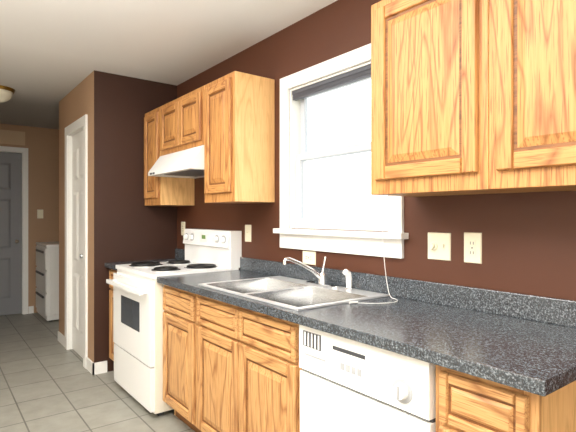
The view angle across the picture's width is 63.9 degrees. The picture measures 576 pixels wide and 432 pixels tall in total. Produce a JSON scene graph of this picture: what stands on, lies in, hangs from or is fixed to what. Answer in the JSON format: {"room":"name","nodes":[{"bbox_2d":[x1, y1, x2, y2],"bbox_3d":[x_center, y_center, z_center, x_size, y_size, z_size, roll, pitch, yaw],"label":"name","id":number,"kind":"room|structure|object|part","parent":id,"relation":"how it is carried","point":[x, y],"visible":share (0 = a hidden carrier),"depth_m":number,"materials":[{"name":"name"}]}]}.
{"room":"kitchen","nodes":[
{"label":"kitchen","id":0,"kind":"room"},
{"bbox_2d":[0,123,58,313],"bbox_3d":[-4.246,0.052,5.641,3.400,2.500,0.120,0,0,-38],"label":"wall","id":1,"kind":"structure","parent":0,"point":[42,145],"depth_m":6.25,"materials":[{"name":"brown paint"}]},
{"bbox_2d":[0,152,21,315],"bbox_3d":[-3.852,0.231,5.891,0.802,2.128,0.105,0,0,-38],"label":"hall door","id":2,"kind":"structure","parent":1,"relation":"in","point":[10,233],"depth_m":6.07,"materials":[{"name":"grey wood"}]},
{"bbox_2d":[0,129,24,144],"bbox_3d":[-3.651,-1.028,6.015,0.400,0.180,0.013,0,0,-38],"label":"air vent","id":3,"kind":"object","parent":1,"relation":"in","point":[12,137],"visible":1,"depth_m":6.04,"materials":[{"name":"beige paint"}]},
{"bbox_2d":[0,146,27,313],"bbox_3d":[-3.872,0.200,5.918,0.940,2.205,0.138,0,0,-38],"label":"door frame","id":4,"kind":"structure","parent":1,"relation":"attached to","point":[24,151],"depth_m":6.12,"materials":[{"name":"white wood"}]},
{"bbox_2d":[37,210,42,217],"bbox_3d":[-3.350,-0.028,6.248,0.074,0.120,0.011,0,0,-38],"label":"light switch","id":5,"kind":"object","parent":1,"relation":"attached to","point":[39,213],"visible":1,"depth_m":6.24,"materials":[{"name":"beige plastic"}]},
{"bbox_2d":[59,74,90,359],"bbox_3d":[-1.988,0.052,4.389,0.100,2.500,1.220,0,0,-38],"label":"wall","id":6,"kind":"structure","parent":0,"point":[74,104],"depth_m":4.51,"materials":[{"name":"paint"}]},
{"bbox_2d":[58,331,64,346],"bbox_3d":[-2.301,1.255,4.704,0.013,0.095,0.340,0,0,-38],"label":"baseboard","id":7,"kind":"structure","parent":6,"relation":"attached to","point":[61,338],"depth_m":4.69,"materials":[{"name":"white wood"}]},
{"bbox_2d":[65,114,87,368],"bbox_3d":[-1.922,0.217,4.283,0.125,2.170,0.780,0,0,-38],"label":"door","id":8,"kind":"structure","parent":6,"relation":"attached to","point":[80,124],"depth_m":4.33,"materials":[{"name":"white wood"}]},
{"bbox_2d":[0,313,194,431],"bbox_3d":[-1.544,1.333,2.156,3.660,0.060,8.940,0,0,-38],"label":"floor","id":9,"kind":"structure","parent":0,"point":[49,382],"depth_m":3.41,"materials":[{"name":"tile"}]},
{"bbox_2d":[36,242,58,321],"bbox_3d":[-2.914,0.828,6.118,0.688,0.950,0.723,0,0,-38],"label":"storage unit","id":10,"kind":"object","parent":9,"relation":"on","point":[47,280],"visible":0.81,"depth_m":5.71,"materials":[{"name":"white"}]},
{"bbox_2d":[109,269,116,360],"bbox_3d":[-1.152,0.865,3.908,0.614,0.875,0.358,0,0,-38],"label":"base cabinet","id":11,"kind":"object","parent":9,"relation":"on","point":[111,342],"visible":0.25,"depth_m":3.81,"materials":[{"name":"brown wood"}]},
{"bbox_2d":[105,248,184,270],"bbox_3d":[-1.163,0.360,3.899,0.643,0.130,0.361,0,0,-38],"label":"countertop","id":12,"kind":"structure","parent":11,"relation":"on","point":[179,254],"depth_m":4.02,"materials":[{"name":"stone"}]},
{"bbox_2d":[106,229,241,415],"bbox_3d":[-0.860,0.705,3.423,0.741,1.195,0.759,0,0,-38],"label":"stove","id":13,"kind":"object","parent":9,"relation":"on","point":[138,310],"visible":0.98,"depth_m":3.22,"materials":[{"name":"white metal"}]},
{"bbox_2d":[163,285,201,431],"bbox_3d":[-0.430,0.865,2.972,0.614,0.875,0.473,0,0,-38],"label":"base cabinet","id":14,"kind":"object","parent":9,"relation":"on","point":[180,324],"visible":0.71,"depth_m":2.75,"materials":[{"name":"brown wood"}]},
{"bbox_2d":[197,295,301,431],"bbox_3d":[0.000,0.865,2.415,0.614,0.875,0.929,0,0,-38],"label":"base cabinet","id":15,"kind":"object","parent":9,"relation":"on","point":[248,373],"visible":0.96,"depth_m":2.18,"materials":[{"name":"brown wood"}]},
{"bbox_2d":[157,256,575,396],"bbox_3d":[0.135,0.386,2.216,0.643,0.334,2.363,0,0,-38],"label":"countertop","id":16,"kind":"structure","parent":15,"relation":"on","point":[525,342],"depth_m":1.75,"materials":[{"name":"stone"}]},
{"bbox_2d":[299,325,435,431],"bbox_3d":[0.464,0.867,1.791,0.639,0.872,0.618,0,0,-38],"label":"dishwasher","id":17,"kind":"object","parent":9,"relation":"on","point":[347,385],"visible":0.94,"depth_m":1.59,"materials":[{"name":"white metal"}]},
{"bbox_2d":[436,365,575,431],"bbox_3d":[0.757,0.865,1.434,0.614,0.875,0.297,0,0,-38],"label":"base cabinet","id":18,"kind":"object","parent":9,"relation":"on","point":[465,402],"visible":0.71,"depth_m":1.24,"materials":[{"name":"brown wood"}]},
{"bbox_2d":[91,70,176,371],"bbox_3d":[-1.337,0.052,4.059,0.727,2.500,0.100,0,0,-38],"label":"wall","id":19,"kind":"structure","parent":0,"point":[127,224],"depth_m":3.92,"materials":[{"name":"brown paint"}]},
{"bbox_2d":[0,0,336,128],"bbox_3d":[-1.544,-1.228,2.156,3.660,0.060,8.940,0,0,-38],"label":"ceiling","id":20,"kind":"structure","parent":0,"point":[53,53],"depth_m":3.13,"materials":[{"name":"white paint"}]},
{"bbox_2d":[0,85,14,102],"bbox_3d":[-2.732,-1.132,4.334,0.300,0.130,0.300,0,0,-38],"label":"light","id":21,"kind":"object","parent":20,"relation":"attached to","point":[6,93],"visible":1,"depth_m":4.30,"materials":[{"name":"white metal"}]},
{"bbox_2d":[177,0,575,300],"bbox_3d":[0.733,0.052,2.069,0.120,2.500,5.780,0,0,-38],"label":"wall","id":22,"kind":"structure","parent":0,"point":[529,243],"depth_m":2.15,"materials":[{"name":"brown paint"}]},
{"bbox_2d":[144,106,193,205],"bbox_3d":[-1.037,-0.492,3.997,0.324,0.806,0.358,0,0,-38],"label":"upper cabinet","id":23,"kind":"object","parent":22,"relation":"attached to","point":[165,191],"visible":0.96,"depth_m":3.87,"materials":[{"name":"brown wood"}]},
{"bbox_2d":[160,85,204,155],"bbox_3d":[-0.694,-0.693,3.552,0.324,0.406,0.760,0,0,-38],"label":"upper cabinet","id":24,"kind":"object","parent":22,"relation":"attached to","point":[181,123],"visible":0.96,"depth_m":3.40,"materials":[{"name":"brown wood"}]},
{"bbox_2d":[148,145,203,178],"bbox_3d":[-0.730,-0.401,3.524,0.412,0.171,0.756,0,0,-38],"label":"range hood","id":25,"kind":"object","parent":24,"relation":"attached to","point":[187,163],"visible":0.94,"depth_m":3.35,"materials":[{"name":"white metal"}]},
{"bbox_2d":[181,222,184,234],"bbox_3d":[-0.939,0.113,4.130,0.008,0.122,0.078,0,0,-38],"label":"electrical outlet plate","id":26,"kind":"object","parent":22,"relation":"attached to","point":[182,228],"visible":0.96,"depth_m":4.13,"materials":[{"name":"beige plastic"}]},
{"bbox_2d":[204,71,274,203],"bbox_3d":[-0.337,-0.492,3.090,0.324,0.806,0.401,0,0,-38],"label":"upper cabinet","id":27,"kind":"object","parent":22,"relation":"attached to","point":[239,137],"visible":1,"depth_m":2.94,"materials":[{"name":"brown wood"}]},
{"bbox_2d":[245,225,250,241],"bbox_3d":[-0.288,0.122,3.280,0.017,0.121,0.077,0,0,-38],"label":"switch plate","id":28,"kind":"object","parent":22,"relation":"attached to","point":[247,233],"visible":1,"depth_m":3.27,"materials":[{"name":"beige plastic"}]},
{"bbox_2d":[303,251,315,264],"bbox_3d":[0.124,0.249,2.752,0.008,0.080,0.118,0,0,-38],"label":"electrical outlet plate","id":29,"kind":"object","parent":22,"relation":"attached to","point":[309,257],"visible":0.94,"depth_m":2.74,"materials":[{"name":"beige plastic"}]},
{"bbox_2d":[273,43,408,303],"bbox_3d":[0.185,-0.246,2.504,0.456,1.263,1.061,0,0,-38],"label":"window","id":30,"kind":"structure","parent":22,"relation":"in","point":[364,241],"depth_m":2.69,"materials":[{"name":"white wood"}]},
{"bbox_2d":[292,64,370,100],"bbox_3d":[0.273,-0.753,2.598,0.030,0.056,0.772,0,0,-38],"label":"window blind","id":31,"kind":"object","parent":30,"relation":"attached to","point":[355,75],"visible":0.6,"depth_m":2.60,"materials":[{"name":"grey"}]},
{"bbox_3d":[0.326,-0.566,2.639,0.028,0.434,0.780,0,0,-38],"label":"window sash upper","id":32,"kind":"part","parent":30,"relation":"part of","materials":[{"name":"white glass"}]},
{"bbox_3d":[0.301,-0.166,2.619,0.028,0.446,0.780,0,0,-38],"label":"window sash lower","id":33,"kind":"part","parent":30,"relation":"part of","materials":[{"name":"white glass"}]},
{"bbox_3d":[0.412,-0.185,2.116,0.342,1.142,0.170,0,0,-38],"label":"blind cord","id":34,"kind":"part","parent":30,"relation":"part of","materials":[{"name":"white fabric"}]},
{"bbox_2d":[428,232,450,260],"bbox_3d":[0.661,0.135,2.042,0.026,0.121,0.117,0,0,-38],"label":"light switch","id":35,"kind":"object","parent":22,"relation":"attached to","point":[439,246],"visible":1,"depth_m":2.04,"materials":[{"name":"beige plastic"}]},
{"bbox_2d":[371,0,522,196],"bbox_3d":[0.624,-0.492,1.844,0.324,0.806,0.522,0,0,-38],"label":"upper cabinet","id":36,"kind":"object","parent":22,"relation":"attached to","point":[429,97],"visible":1,"depth_m":1.72,"materials":[{"name":"brown wood"}]},
{"bbox_2d":[464,232,481,263],"bbox_3d":[0.766,0.133,1.920,0.008,0.128,0.080,0,0,-38],"label":"electrical outlet plate","id":37,"kind":"object","parent":22,"relation":"attached to","point":[472,247],"visible":1,"depth_m":1.92,"materials":[{"name":"beige plastic"}]},
{"bbox_2d":[489,0,575,191],"bbox_3d":[0.942,-0.492,1.431,0.324,0.806,0.515,0,0,-38],"label":"upper cabinet","id":38,"kind":"object","parent":22,"relation":"attached to","point":[532,95],"visible":1,"depth_m":1.42,"materials":[{"name":"brown wood"}]},
{"label":"outside","id":39,"kind":"structure","parent":0,"visible":0},
{"bbox_2d":[306,79,387,218],"bbox_3d":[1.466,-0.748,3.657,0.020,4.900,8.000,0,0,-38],"label":"window pane","id":40,"kind":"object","parent":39,"point":[343,213],"depth_m":4.82,"materials":[{"name":"glass"}]}
]}

